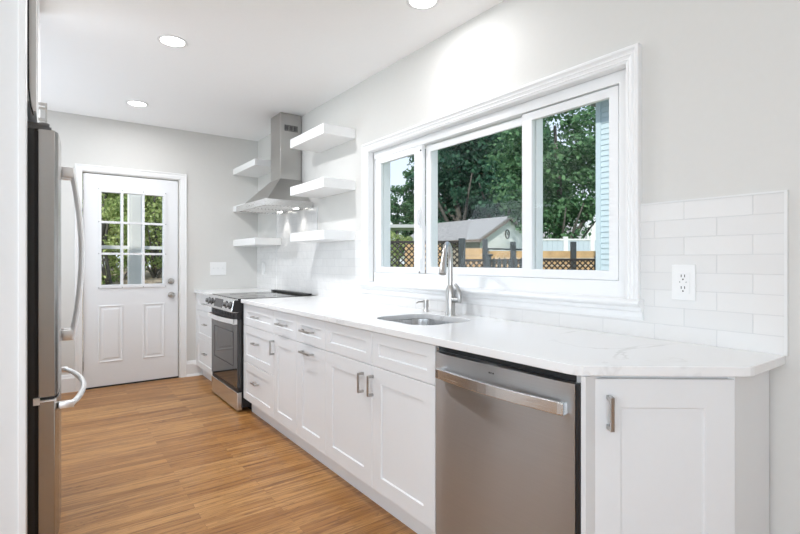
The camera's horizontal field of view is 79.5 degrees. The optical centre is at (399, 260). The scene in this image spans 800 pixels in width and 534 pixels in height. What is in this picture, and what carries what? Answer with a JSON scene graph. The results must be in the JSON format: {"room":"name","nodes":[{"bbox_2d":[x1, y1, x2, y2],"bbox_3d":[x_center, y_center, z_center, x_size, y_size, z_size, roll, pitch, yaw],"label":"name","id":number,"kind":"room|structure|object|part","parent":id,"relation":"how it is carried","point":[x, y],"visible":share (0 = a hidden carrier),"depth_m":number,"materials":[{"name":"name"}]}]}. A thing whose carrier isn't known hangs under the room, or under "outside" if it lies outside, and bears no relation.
{"room":"kitchen","nodes":[
{"label":"kitchen","id":0,"kind":"room"},
{"bbox_2d":[0,0,17,533],"bbox_3d":[-3.545,-0.078,2.166,3.032,2.600,3.200,0,0,-36],"label":"wall","id":1,"kind":"structure","parent":0,"point":[8,8],"depth_m":1.74,"materials":[{"name":"paint"}]},
{"bbox_2d":[18,0,26,533],"bbox_3d":[-1.417,-0.078,1.807,0.024,2.600,0.134,0,0,-36],"label":"trim","id":2,"kind":"structure","parent":1,"relation":"attached to","point":[22,4],"depth_m":1.75,"materials":[{"name":"wood"}]},
{"bbox_2d":[27,0,46,122],"bbox_3d":[-2.014,-0.985,2.074,0.795,0.784,0.954,0,0,-36],"label":"upper cabinet","id":3,"kind":"object","parent":1,"relation":"attached to","point":[34,5],"visible":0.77,"depth_m":1.90,"materials":[{"name":"white wood"}]},
{"bbox_3d":[-1.593,-0.976,2.099,0.019,0.765,0.498,0,0,-36],"label":"door","id":4,"kind":"part","parent":3,"relation":"part of","materials":[{"name":"wood"}]},
{"bbox_3d":[-1.875,-0.976,2.485,0.019,0.765,0.454,0,0,-36],"label":"door","id":5,"kind":"part","parent":3,"relation":"part of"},
{"bbox_3d":[-1.696,-0.708,2.284,0.033,0.085,0.012,0,0,-36],"label":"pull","id":6,"kind":"part","parent":3,"relation":"part of","materials":[{"name":"silver metal"}]},
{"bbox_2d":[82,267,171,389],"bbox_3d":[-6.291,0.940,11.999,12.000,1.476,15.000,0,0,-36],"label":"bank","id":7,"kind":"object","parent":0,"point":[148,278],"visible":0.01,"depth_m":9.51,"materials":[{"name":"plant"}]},
{"bbox_2d":[82,174,116,268],"bbox_3d":[-8.007,-3.246,13.385,4.246,7.141,4.626,0,0,45],"label":"tree","id":8,"kind":"object","parent":7,"relation":"on","point":[82,174],"visible":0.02,"depth_m":13.24,"materials":[{"name":"green plant"}]},
{"bbox_2d":[82,175,126,261],"bbox_3d":[-8.018,-1.031,12.748,2.265,3.809,2.467,0,0,-7],"label":"shrub","id":9,"kind":"object","parent":7,"relation":"on","point":[117,239],"visible":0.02,"depth_m":12.52,"materials":[{"name":"green plant"}]},
{"bbox_2d":[82,193,153,284],"bbox_3d":[-5.458,-0.086,8.996,1.557,2.618,1.696,0,0,-3],"label":"shrub","id":10,"kind":"object","parent":7,"relation":"on","point":[109,210],"visible":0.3,"depth_m":8.96,"materials":[{"name":"green plant"}]},
{"bbox_2d":[82,192,153,255],"bbox_3d":[-6.439,-1.913,10.126,3.256,5.475,3.547,0,0,42],"label":"tree","id":11,"kind":"object","parent":7,"relation":"on","point":[111,195],"visible":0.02,"depth_m":10.30,"materials":[{"name":"green plant"}]},
{"bbox_2d":[101,192,161,270],"bbox_3d":[-5.858,-2.132,11.797,3.701,5.713,3.397,0,0,29],"label":"tree","id":12,"kind":"object","parent":7,"relation":"on","point":[159,244],"visible":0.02,"depth_m":11.72,"materials":[{"name":"green plant"}]},
{"bbox_2d":[115,216,154,260],"bbox_3d":[-7.139,-1.031,14.077,2.265,3.809,2.467,0,0,19],"label":"shrub","id":13,"kind":"object","parent":7,"relation":"on","point":[152,216],"visible":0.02,"depth_m":13.94,"materials":[{"name":"green plant"}]},
{"bbox_2d":[118,194,161,277],"bbox_3d":[-4.980,-0.455,9.862,1.850,2.857,1.699,0,0,-5],"label":"shrub","id":14,"kind":"object","parent":7,"relation":"on","point":[151,205],"visible":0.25,"depth_m":9.62,"materials":[{"name":"green plant"}]},
{"bbox_2d":[405,244,440,273],"bbox_3d":[0.459,0.601,9.611,0.718,1.878,0.022,0,0,0],"label":"fence","id":15,"kind":"object","parent":7,"relation":"on","point":[408,245],"visible":0.09,"depth_m":9.60,"materials":[{"name":"brown wood"}]},
{"bbox_2d":[40,110,257,376],"bbox_3d":[-2.869,-0.088,4.728,2.945,2.740,0.140,0,0,-36],"label":"wall","id":16,"kind":"structure","parent":0,"point":[208,161],"depth_m":5.09,"materials":[{"name":"paint"}]},
{"bbox_2d":[82,173,178,389],"bbox_3d":[-2.686,0.193,4.827,0.847,2.058,0.195,0,0,-36],"label":"door","id":17,"kind":"structure","parent":16,"relation":"in","point":[130,331],"depth_m":4.78,"materials":[{"name":"white wood"}]},
{"bbox_3d":[-2.677,-0.218,4.822,0.596,0.964,0.066,0,0,-36],"label":"lite frame","id":18,"kind":"part","parent":17,"relation":"part of","materials":[{"name":"wood"}]},
{"bbox_3d":[-2.365,0.352,4.983,0.062,0.062,0.067,0,0,-36],"label":"knob","id":19,"kind":"part","parent":17,"relation":"part of","materials":[{"name":"silver metal"}]},
{"bbox_2d":[75,163,186,391],"bbox_3d":[-2.666,0.154,4.814,0.980,2.136,0.080,0,0,-36],"label":"trim","id":20,"kind":"structure","parent":16,"relation":"attached to","point":[79,168],"depth_m":5.03,"materials":[{"name":"wood"}]},
{"bbox_2d":[61,360,202,392],"bbox_3d":[-3.009,1.139,4.520,2.195,0.165,0.030,0,0,-36],"label":"baseboard","id":21,"kind":"structure","parent":16,"relation":"attached to","point":[67,381],"depth_m":4.49,"materials":[{"name":"wood"}]},
{"bbox_2d":[210,262,225,274],"bbox_3d":[-1.991,0.083,5.272,0.170,0.142,0.017,0,0,-36],"label":"switch plate","id":22,"kind":"object","parent":16,"relation":"attached to","point":[216,268],"visible":1,"depth_m":5.27,"materials":[{"name":"plastic"}]},
{"bbox_2d":[58,375,416,533],"bbox_3d":[-1.275,1.252,0.765,5.045,0.060,8.140,0,0,-36],"label":"floor","id":23,"kind":"structure","parent":0,"point":[166,456],"depth_m":2.74,"materials":[{"name":"brown wood"}]},
{"bbox_2d":[27,121,85,533],"bbox_3d":[-1.954,0.327,2.142,0.932,1.790,0.916,0,0,-36],"label":"refrigerator","id":24,"kind":"object","parent":23,"relation":"on","point":[45,174],"visible":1,"depth_m":1.96,"materials":[{"name":"metal"}]},
{"bbox_3d":[-1.696,0.859,2.334,0.084,0.577,0.910,0,0,-36],"label":"freezer drawer","id":25,"kind":"part","parent":24,"relation":"part of","materials":[{"name":"metal"}]},
{"bbox_3d":[-1.561,0.009,2.149,0.084,1.089,0.452,0,0,-36],"label":"door","id":26,"kind":"part","parent":24,"relation":"part of","materials":[{"name":"metal"}]},
{"bbox_3d":[-1.649,-0.035,2.424,0.093,0.840,0.023,0,0,-36],"label":"handle","id":27,"kind":"part","parent":24,"relation":"part of","materials":[{"name":"silver metal"}]},
{"bbox_3d":[-1.596,-0.035,2.351,0.093,0.840,0.023,0,0,-36],"label":"handle","id":28,"kind":"part","parent":24,"relation":"part of","materials":[{"name":"silver metal"}]},
{"bbox_2d":[196,293,211,380],"bbox_3d":[-1.702,0.780,5.013,0.698,0.884,0.774,0,0,-36],"label":"base cabinet","id":29,"kind":"object","parent":23,"relation":"on","point":[203,321],"visible":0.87,"depth_m":4.88,"materials":[{"name":"white wood"}]},
{"bbox_3d":[-1.930,0.954,4.806,0.019,0.298,0.699,0,0,-36],"label":"drawer","id":30,"kind":"part","parent":29,"relation":"part of","materials":[{"name":"wood"}]},
{"bbox_3d":[-1.930,0.655,4.806,0.019,0.292,0.699,0,0,-36],"label":"drawer","id":31,"kind":"part","parent":29,"relation":"part of","materials":[{"name":"wood"}]},
{"bbox_3d":[-1.930,0.425,4.806,0.019,0.163,0.699,0,0,-36],"label":"drawer","id":32,"kind":"part","parent":29,"relation":"part of","materials":[{"name":"wood"}]},
{"bbox_2d":[194,288,270,295],"bbox_3d":[-1.690,0.323,5.019,0.694,0.030,0.779,0,0,-36],"label":"countertop","id":33,"kind":"structure","parent":29,"relation":"on","point":[207,292],"depth_m":5.02,"materials":[{"name":"stone"}]},
{"bbox_2d":[205,289,311,410],"bbox_3d":[-1.298,0.753,4.367,0.742,0.930,0.800,0,0,-36],"label":"range","id":34,"kind":"object","parent":23,"relation":"on","point":[227,314],"visible":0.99,"depth_m":4.07,"materials":[{"name":"silver metal"}]},
{"bbox_3d":[-1.557,0.490,4.153,0.066,0.041,0.752,0,0,-36],"label":"handle","id":35,"kind":"part","parent":34,"relation":"part of","materials":[{"name":"silver metal"}]},
{"bbox_3d":[-1.535,0.362,4.170,0.082,0.108,0.749,0,0,-36],"label":"control panel","id":36,"kind":"part","parent":34,"relation":"part of","materials":[{"name":"metal"}]},
{"bbox_3d":[-1.517,1.134,4.183,0.037,0.144,0.756,0,0,-36],"label":"storage drawer","id":37,"kind":"part","parent":34,"relation":"part of","materials":[{"name":"metal"}]},
{"bbox_3d":[-1.517,0.749,4.183,0.037,0.554,0.752,0,0,-36],"label":"oven door","id":38,"kind":"part","parent":34,"relation":"part of","materials":[{"name":"black glass"}]},
{"bbox_2d":[214,291,311,299],"bbox_3d":[-1.264,0.310,4.367,0.648,0.013,0.760,0,0,-36],"label":"cooktop","id":39,"kind":"object","parent":34,"relation":"in","point":[270,294],"depth_m":4.26,"materials":[{"name":"black glass"}]},
{"bbox_3d":[-1.041,0.296,4.556,0.065,0.016,0.798,0,0,-36],"label":"trim","id":40,"kind":"part","parent":34,"relation":"part of","materials":[{"name":"black plastic"}]},
{"bbox_2d":[244,304,281,432],"bbox_3d":[-0.817,0.780,3.803,0.698,0.884,0.636,0,0,-36],"label":"base cabinet","id":41,"kind":"object","parent":23,"relation":"on","point":[258,321],"visible":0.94,"depth_m":3.60,"materials":[{"name":"white wood"}]},
{"bbox_3d":[-1.065,0.954,3.622,0.019,0.298,0.633,0,0,-36],"label":"drawer","id":42,"kind":"part","parent":41,"relation":"part of","materials":[{"name":"wood"}]},
{"bbox_3d":[-1.065,0.425,3.622,0.019,0.163,0.633,0,0,-36],"label":"drawer","id":43,"kind":"part","parent":41,"relation":"part of","materials":[{"name":"wood"}]},
{"bbox_3d":[-1.065,0.655,3.622,0.019,0.292,0.633,0,0,-36],"label":"drawer","id":44,"kind":"part","parent":41,"relation":"part of","materials":[{"name":"wood"}]},
{"bbox_2d":[269,310,335,472],"bbox_3d":[-0.398,0.780,3.229,0.698,0.884,0.786,0,0,-36],"label":"base cabinet","id":45,"kind":"object","parent":23,"relation":"on","point":[299,342],"visible":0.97,"depth_m":3.00,"materials":[{"name":"white wood"}]},
{"bbox_3d":[-0.891,0.602,3.340,0.033,0.100,0.012,0,0,-36],"label":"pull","id":46,"kind":"part","parent":45,"relation":"part of","materials":[{"name":"silver metal"}]},
{"bbox_3d":[-0.797,0.425,3.211,0.033,0.012,0.150,0,0,-36],"label":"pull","id":47,"kind":"part","parent":45,"relation":"part of","materials":[{"name":"silver metal"}]},
{"bbox_3d":[-0.761,0.425,3.207,0.019,0.163,0.390,0,0,-36],"label":"drawer","id":48,"kind":"part","parent":45,"relation":"part of","materials":[{"name":"wood"}]},
{"bbox_3d":[-0.761,0.806,3.207,0.019,0.593,0.390,0,0,-36],"label":"door","id":49,"kind":"part","parent":45,"relation":"part of","materials":[{"name":"wood"}]},
{"bbox_3d":[-0.570,0.556,2.901,0.033,0.012,0.150,0,0,-36],"label":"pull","id":50,"kind":"part","parent":45,"relation":"part of","materials":[{"name":"silver metal"}]},
{"bbox_3d":[-0.566,0.425,2.895,0.033,0.012,0.150,0,0,-36],"label":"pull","id":51,"kind":"part","parent":45,"relation":"part of","materials":[{"name":"silver metal"}]},
{"bbox_3d":[-0.529,0.425,2.890,0.019,0.163,0.390,0,0,-36],"label":"drawer","id":52,"kind":"part","parent":45,"relation":"part of","materials":[{"name":"wood"}]},
{"bbox_2d":[326,322,436,533],"bbox_3d":[0.116,0.780,2.526,0.698,0.884,0.957,0,0,-36],"label":"base cabinet","id":53,"kind":"object","parent":23,"relation":"on","point":[381,388],"visible":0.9,"depth_m":2.27,"materials":[{"name":"white wood"}]},
{"bbox_3d":[-0.271,0.425,2.536,0.019,0.163,0.480,0,0,-36],"label":"drawer","id":54,"kind":"part","parent":53,"relation":"part of","materials":[{"name":"wood"}]},
{"bbox_3d":[-0.271,0.806,2.536,0.019,0.593,0.480,0,0,-36],"label":"door","id":55,"kind":"part","parent":53,"relation":"part of","materials":[{"name":"wood"}]},
{"bbox_3d":[-0.197,0.604,2.391,0.033,0.100,0.012,0,0,-36],"label":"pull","id":56,"kind":"part","parent":53,"relation":"part of","materials":[{"name":"silver metal"}]},
{"bbox_3d":[-0.145,0.602,2.319,0.033,0.100,0.012,0,0,-36],"label":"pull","id":57,"kind":"part","parent":53,"relation":"part of","materials":[{"name":"silver metal"}]},
{"bbox_3d":[0.011,0.806,2.150,0.019,0.593,0.471,0,0,-36],"label":"door","id":58,"kind":"part","parent":53,"relation":"part of","materials":[{"name":"wood"}]},
{"bbox_3d":[0.011,0.425,2.150,0.019,0.163,0.471,0,0,-36],"label":"drawer","id":59,"kind":"part","parent":53,"relation":"part of","materials":[{"name":"wood"}]},
{"bbox_2d":[241,296,784,376],"bbox_3d":[-0.011,0.323,2.722,0.694,0.030,3.359,0,0,-36],"label":"countertop","id":60,"kind":"structure","parent":53,"relation":"on","point":[572,351],"depth_m":1.79,"materials":[{"name":"stone"}]},
{"bbox_2d":[416,300,428,311],"bbox_3d":[0.140,0.272,2.921,0.085,0.071,0.042,0,0,-36],"label":"soap dispenser","id":61,"kind":"object","parent":60,"relation":"on","point":[425,302],"visible":1,"depth_m":2.92,"materials":[{"name":"silver metal"}]},
{"bbox_2d":[393,319,453,324],"bbox_3d":[0.120,0.433,2.561,0.409,0.190,0.474,0,0,-36],"label":"sink","id":62,"kind":"object","parent":60,"relation":"in","point":[406,321],"visible":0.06,"depth_m":2.79,"materials":[{"name":"metal"}]},
{"bbox_2d":[439,241,461,314],"bbox_3d":[0.283,0.100,2.646,0.102,0.416,0.268,0,0,14],"label":"kitchen faucet","id":63,"kind":"object","parent":60,"relation":"on","point":[451,299],"visible":1,"depth_m":2.72,"materials":[{"name":"silver metal"}]},
{"bbox_3d":[0.264,0.025,2.669,0.028,0.266,0.200,0,0,17],"label":"spout","id":64,"kind":"part","parent":63,"relation":"part of","materials":[{"name":"silver metal"}]},
{"bbox_3d":[0.320,0.181,2.709,0.035,0.111,0.070,0,0,-36],"label":"lever","id":65,"kind":"part","parent":63,"relation":"part of","materials":[{"name":"silver metal"}]},
{"bbox_2d":[435,346,580,533],"bbox_3d":[0.570,0.780,1.851,0.696,0.883,0.662,0,0,-36],"label":"dishwasher","id":66,"kind":"object","parent":23,"relation":"on","point":[508,434],"visible":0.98,"depth_m":1.62,"materials":[{"name":"silver metal"}]},
{"bbox_3d":[0.312,0.439,1.655,0.048,0.038,0.580,0,0,-36],"label":"handle","id":67,"kind":"part","parent":66,"relation":"part of","materials":[{"name":"metal"}]},
{"bbox_2d":[577,371,768,533],"bbox_3d":[0.870,0.780,1.518,0.671,0.884,0.296,0,0,-36],"label":"base cabinet","id":68,"kind":"object","parent":23,"relation":"on","point":[660,454],"visible":0.91,"depth_m":1.43,"materials":[{"name":"white wood"}]},
{"bbox_3d":[0.567,0.780,1.429,0.078,0.883,0.015,0,0,-36],"label":"panel","id":69,"kind":"part","parent":68,"relation":"part of","materials":[{"name":"wood"}]},
{"bbox_3d":[0.618,0.447,1.411,0.012,0.100,0.033,0,0,1],"label":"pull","id":70,"kind":"part","parent":68,"relation":"part of","materials":[{"name":"silver metal"}]},
{"bbox_3d":[0.779,0.726,1.434,0.418,0.752,0.019,0,0,1],"label":"door","id":71,"kind":"part","parent":68,"relation":"part of","materials":[{"name":"wood"}]},
{"bbox_2d":[39,0,503,140],"bbox_3d":[-1.275,-1.418,0.765,5.045,0.080,8.140,0,0,-36],"label":"ceiling","id":72,"kind":"structure","parent":0,"point":[243,64],"depth_m":3.18,"materials":[{"name":"paint"}]},
{"bbox_2d":[27,0,33,115],"bbox_3d":[-1.450,-0.967,1.894,0.012,0.782,0.036,0,0,-5],"label":"power cord","id":73,"kind":"object","parent":72,"relation":"hanging from","point":[27,0],"visible":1,"depth_m":1.88,"materials":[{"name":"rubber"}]},
{"bbox_2d":[126,100,148,106],"bbox_3d":[-2.297,-1.375,4.208,0.176,0.005,0.176,0,0,-36],"label":"recessed light","id":74,"kind":"object","parent":72,"relation":"in","point":[130,102],"visible":1,"depth_m":4.20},
{"bbox_2d":[157,35,187,47],"bbox_3d":[-1.424,-1.375,3.013,0.176,0.005,0.176,0,0,-36],"label":"recessed light","id":75,"kind":"object","parent":72,"relation":"in","point":[168,40],"visible":1,"depth_m":3.01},
{"bbox_2d":[406,0,438,9],"bbox_3d":[0.121,-1.375,2.547,0.176,0.005,0.176,0,0,-36],"label":"recessed light","id":76,"kind":"object","parent":72,"relation":"in","point":[415,4],"visible":1,"depth_m":2.58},
{"bbox_2d":[258,0,799,533],"bbox_3d":[0.777,-0.088,2.352,0.140,2.740,8.280,0,0,-36],"label":"wall","id":77,"kind":"structure","parent":0,"point":[721,78],"depth_m":1.87,"materials":[{"name":"paint"}]},
{"bbox_2d":[233,203,257,213],"bbox_3d":[-1.574,-0.578,5.213,0.280,0.064,0.604,0,0,-36],"label":"floating shelf","id":78,"kind":"object","parent":77,"relation":"attached to","point":[234,207],"visible":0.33,"depth_m":5.33,"materials":[{"name":"wood"}]},
{"bbox_2d":[233,158,270,177],"bbox_3d":[-1.544,-0.993,5.172,0.280,0.066,0.704,0,0,-36],"label":"floating shelf","id":79,"kind":"object","parent":77,"relation":"attached to","point":[257,168],"visible":0.8,"depth_m":5.06,"materials":[{"name":"wood"}]},
{"bbox_2d":[233,237,280,246],"bbox_3d":[-1.544,-0.200,5.172,0.280,0.072,0.704,0,0,-36],"label":"floating shelf","id":80,"kind":"object","parent":77,"relation":"attached to","point":[256,241],"visible":1,"depth_m":4.93,"materials":[{"name":"wood"}]},
{"bbox_2d":[236,112,312,213],"bbox_3d":[-1.197,-0.928,4.534,0.454,0.896,0.770,0,0,-36],"label":"range hood","id":81,"kind":"object","parent":77,"relation":"attached to","point":[274,198],"visible":0.99,"depth_m":4.49,"materials":[{"name":"metal"}]},
{"bbox_2d":[285,125,297,132],"bbox_3d":[-1.020,-1.240,4.505,0.130,0.055,0.003,0,0,-36],"label":"vent grille","id":82,"kind":"object","parent":81,"relation":"attached to","point":[288,128],"depth_m":4.51,"materials":[{"name":"metal"}]},
{"bbox_2d":[290,230,354,241],"bbox_3d":[-0.643,-0.200,3.938,0.280,0.071,0.618,0,0,-36],"label":"floating shelf","id":83,"kind":"object","parent":77,"relation":"attached to","point":[318,235],"visible":1,"depth_m":3.74,"materials":[{"name":"wood"}]},
{"bbox_2d":[290,123,355,152],"bbox_3d":[-0.643,-0.998,3.938,0.280,0.076,0.618,0,0,-36],"label":"floating shelf","id":84,"kind":"object","parent":77,"relation":"attached to","point":[324,136],"visible":1,"depth_m":3.80,"materials":[{"name":"wood"}]},
{"bbox_2d":[290,177,355,197],"bbox_3d":[-0.643,-0.593,3.938,0.280,0.074,0.618,0,0,-36],"label":"floating shelf","id":85,"kind":"object","parent":77,"relation":"attached to","point":[322,187],"visible":1,"depth_m":3.77,"materials":[{"name":"wood"}]},
{"bbox_2d":[374,69,625,296],"bbox_3d":[0.419,-0.324,2.854,0.126,0.992,1.994,0,0,-36],"label":"window","id":86,"kind":"structure","parent":77,"relation":"in","point":[529,115],"depth_m":2.49,"materials":[{"name":"white plastic"}]},
{"bbox_3d":[-0.010,-0.344,3.411,0.026,0.856,0.564,0,0,-36],"label":"sash","id":87,"kind":"part","parent":86,"relation":"part of","materials":[{"name":"white plastic"}]},
{"bbox_3d":[0.428,-0.339,2.853,0.014,0.846,0.858,0,0,-36],"label":"sash","id":88,"kind":"part","parent":86,"relation":"part of","materials":[{"name":"white plastic"}]},
{"bbox_3d":[0.800,-0.339,2.303,0.026,0.846,0.526,0,0,-36],"label":"sash","id":89,"kind":"part","parent":86,"relation":"part of","materials":[{"name":"white plastic"}]},
{"bbox_2d":[358,281,643,320],"bbox_3d":[0.350,0.198,2.804,0.095,0.088,2.145,0,0,-36],"label":"trim","id":90,"kind":"structure","parent":77,"relation":"attached to","point":[594,305],"depth_m":2.37,"materials":[{"name":"wood"}]},
{"bbox_2d":[362,43,641,299],"bbox_3d":[0.359,-0.362,2.810,0.065,1.036,2.118,0,0,-36],"label":"trim","id":91,"kind":"structure","parent":77,"relation":"attached to","point":[629,58],"depth_m":2.17,"materials":[{"name":"wood"}]},
{"bbox_2d":[257,192,783,354],"bbox_3d":[-0.193,-0.089,3.554,0.009,0.794,4.912,0,0,-36],"label":"wall tile","id":92,"kind":"structure","parent":77,"relation":"attached to","point":[735,245],"depth_m":1.83,"materials":[{"name":"tile"}]},
{"bbox_2d":[262,262,264,274],"bbox_3d":[-1.528,0.083,5.367,0.008,0.134,0.080,0,0,-36],"label":"wall outlet","id":93,"kind":"object","parent":92,"relation":"attached to","point":[263,263],"visible":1,"depth_m":5.35,"materials":[{"name":"plastic"}]},
{"bbox_2d":[672,265,695,300],"bbox_3d":[1.068,0.081,1.813,0.010,0.134,0.084,0,0,-36],"label":"wall outlet","id":94,"kind":"object","parent":92,"relation":"attached to","point":[683,276],"visible":1,"depth_m":1.81,"materials":[{"name":"plastic"}]},
{"bbox_2d":[678,273,688,293],"bbox_3d":[1.067,0.084,1.810,0.004,0.080,0.040,0,0,-36],"label":"receptacle","id":95,"kind":"object","parent":94,"relation":"attached to","point":[683,278],"depth_m":1.81,"materials":[{"name":"plastic"}]},
{"bbox_2d":[276,190,788,355],"bbox_3d":[-0.018,-0.085,3.313,0.010,0.786,4.335,0,0,-36],"label":"trim","id":96,"kind":"structure","parent":77,"relation":"attached to","point":[786,192],"depth_m":1.57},
{"bbox_3d":[-5.590,1.822,33.072,150.000,0.300,140.000,0,0,-36],"label":"ground","id":97,"kind":"structure","parent":0,"visible":0},
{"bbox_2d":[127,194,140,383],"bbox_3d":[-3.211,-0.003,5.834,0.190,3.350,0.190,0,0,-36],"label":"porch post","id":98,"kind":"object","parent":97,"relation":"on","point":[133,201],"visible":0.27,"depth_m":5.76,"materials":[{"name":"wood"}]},
{"bbox_2d":[101,245,161,249],"bbox_3d":[-3.087,-0.163,5.919,4.400,0.040,0.040,0,0,-36],"label":"rail","id":99,"kind":"object","parent":98,"relation":"attached to","point":[102,246],"visible":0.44,"depth_m":5.74,"materials":[{"name":"wood"}]},
{"bbox_2d":[390,231,413,266],"bbox_3d":[0.015,0.197,19.989,1.755,2.952,1.912,0,0,-21],"label":"shrub","id":100,"kind":"object","parent":97,"relation":"on","point":[393,235],"visible":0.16,"depth_m":19.84,"materials":[{"name":"green plant"}]},
{"bbox_2d":[390,224,413,230],"bbox_3d":[-0.050,0.037,22.000,2.300,3.270,2.000,0,0,0],"label":"canopy","id":101,"kind":"object","parent":97,"relation":"on","point":[393,227],"visible":0.14,"depth_m":21.00,"materials":[{"name":"white"}]},
{"bbox_2d":[390,185,425,263],"bbox_3d":[-0.154,-1.583,30.512,3.710,6.542,3.574,0,0,31],"label":"tree","id":102,"kind":"object","parent":97,"relation":"on","point":[395,207],"visible":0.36,"depth_m":29.78,"materials":[{"name":"green plant"}]},
{"bbox_2d":[390,238,464,272],"bbox_3d":[0.429,0.642,8.275,1.373,2.060,0.150,0,0,0],"label":"lattice fence","id":103,"kind":"object","parent":97,"relation":"on","point":[461,241],"visible":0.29,"depth_m":8.30,"materials":[{"name":"wood"}]},
{"bbox_3d":[1.061,0.642,8.250,0.110,2.060,0.100,0,0,0],"label":"post","id":104,"kind":"part","parent":103,"relation":"part of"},
{"bbox_2d":[400,150,470,224],"bbox_3d":[2.311,-2.940,30.960,5.063,9.268,5.256,0,0,18],"label":"tree","id":105,"kind":"object","parent":97,"relation":"on","point":[406,188],"visible":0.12,"depth_m":30.39,"materials":[{"name":"green plant"}]},
{"bbox_2d":[406,134,505,222],"bbox_3d":[3.666,-3.666,27.784,6.389,10.712,6.093,0,0,-3],"label":"tree","id":106,"kind":"object","parent":97,"relation":"on","point":[455,185],"visible":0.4,"depth_m":27.02,"materials":[{"name":"green plant"}]},
{"bbox_2d":[404,216,521,266],"bbox_3d":[3.287,-0.178,24.049,4.015,3.720,5.845,0,0,-36],"label":"garage","id":107,"kind":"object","parent":97,"relation":"on","point":[499,232],"visible":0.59,"depth_m":21.91,"materials":[{"name":"white"}]},
{"bbox_3d":[4.936,0.557,21.804,2.740,2.250,0.015,0,0,-36],"label":"door trim","id":108,"kind":"part","parent":107,"relation":"part of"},
{"bbox_2d":[425,139,502,218],"bbox_3d":[5.149,-3.933,33.325,6.398,11.247,6.709,0,0,-34],"label":"tree","id":109,"kind":"object","parent":97,"relation":"on","point":[477,139],"visible":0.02,"depth_m":32.16,"materials":[{"name":"green plant"}]},
{"bbox_2d":[465,239,487,267],"bbox_3d":[1.465,0.622,9.366,0.467,2.100,0.112,0,0,0],"label":"fence","id":110,"kind":"object","parent":97,"relation":"on","point":[484,250],"visible":0.1,"depth_m":9.40,"materials":[{"name":"brown wood"}]},
{"bbox_3d":[1.653,0.622,9.354,0.090,2.100,0.089,0,0,0],"label":"post","id":111,"kind":"part","parent":110,"relation":"part of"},
{"bbox_2d":[465,259,519,267],"bbox_3d":[1.641,0.820,8.420,1.079,1.705,0.060,0,0,0],"label":"lattice fence","id":112,"kind":"object","parent":97,"relation":"on","point":[466,260],"visible":0.09,"depth_m":8.40,"materials":[{"name":"wood"}]},
{"bbox_2d":[483,254,521,267],"bbox_3d":[1.599,0.784,7.215,0.694,1.775,0.130,0,0,0],"label":"picket fence","id":113,"kind":"object","parent":97,"relation":"on","point":[487,257],"visible":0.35,"depth_m":7.20,"materials":[{"name":"wood"}]},
{"bbox_3d":[1.317,0.784,7.215,0.130,1.775,0.130,0,0,0],"label":"post","id":114,"kind":"part","parent":113,"relation":"part of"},
{"bbox_2d":[448,128,558,221],"bbox_3d":[5.458,-3.666,28.091,6.389,10.712,6.093,0,0,-30],"label":"tree","id":115,"kind":"object","parent":97,"relation":"on","point":[473,154],"visible":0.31,"depth_m":26.30,"materials":[{"name":"green plant"}]},
{"bbox_2d":[488,242,521,267],"bbox_3d":[2.241,0.647,9.466,1.086,2.050,0.112,0,0,0],"label":"fence","id":116,"kind":"object","parent":97,"relation":"on","point":[512,253],"visible":0.07,"depth_m":9.50,"materials":[{"name":"brown wood"}]},
{"bbox_3d":[2.222,0.647,9.454,0.090,2.050,0.089,0,0,0],"label":"post","id":117,"kind":"part","parent":116,"relation":"part of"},
{"bbox_2d":[482,105,595,238],"bbox_3d":[5.515,-2.358,17.762,4.882,8.099,4.876,0,0,13],"label":"tree","id":118,"kind":"object","parent":97,"relation":"on","point":[577,161],"visible":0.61,"depth_m":16.57,"materials":[{"name":"green plant"}]},
{"bbox_2d":[503,135,579,222],"bbox_3d":[9.352,-3.666,33.819,6.093,10.712,6.389,0,0,9],"label":"tree","id":119,"kind":"object","parent":97,"relation":"on","point":[553,135],"visible":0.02,"depth_m":32.19,"materials":[{"name":"green plant"}]},
{"bbox_2d":[543,242,595,269],"bbox_3d":[3.417,0.647,9.466,1.224,2.050,0.112,0,0,0],"label":"fence","id":120,"kind":"object","parent":97,"relation":"on","point":[572,254],"visible":0.06,"depth_m":9.50,"materials":[{"name":"brown wood"}]},
{"bbox_3d":[3.407,0.647,9.454,0.090,2.050,0.089,0,0,0],"label":"post","id":121,"kind":"part","parent":120,"relation":"part of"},
{"bbox_2d":[543,237,595,265],"bbox_3d":[4.831,0.482,14.000,1.979,2.380,0.100,0,0,0],"label":"vinyl fence","id":122,"kind":"object","parent":97,"relation":"on","point":[563,244],"visible":0.22,"depth_m":14.00,"materials":[{"name":"white"}]},
{"bbox_3d":[4.817,0.482,14.000,0.120,2.380,0.100,0,0,0],"label":"post","id":123,"kind":"part","parent":122,"relation":"part of","materials":[{"name":"white"}]},
{"bbox_3d":[4.831,-0.623,14.010,1.979,0.050,0.060,0,0,0],"label":"cap rail","id":124,"kind":"part","parent":122,"relation":"part of","materials":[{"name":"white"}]},
{"bbox_3d":[5.588,0.482,14.000,0.120,2.380,0.100,0,0,0],"label":"post","id":125,"kind":"part","parent":122,"relation":"part of","materials":[{"name":"white"}]},
{"bbox_2d":[543,256,595,269],"bbox_3d":[2.881,0.794,8.375,1.393,1.755,0.150,0,0,0],"label":"lattice fence","id":126,"kind":"object","parent":97,"relation":"on","point":[594,259],"visible":0.2,"depth_m":8.40,"materials":[{"name":"wood"}]},
{"bbox_2d":[543,217,595,238],"bbox_3d":[9.505,-0.303,26.800,4.940,3.950,5.600,0,0,0],"label":"house","id":127,"kind":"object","parent":97,"relation":"on","point":[592,230],"visible":0.04,"depth_m":24.30,"materials":[{"name":"white"}]},
{"bbox_2d":[589,99,608,269],"bbox_3d":[4.780,-1.053,6.509,2.400,5.450,4.270,0,0,-36],"label":"house","id":128,"kind":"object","parent":97,"relation":"on","point":[602,108],"visible":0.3,"depth_m":7.53,"materials":[{"name":"blue"}]}
]}

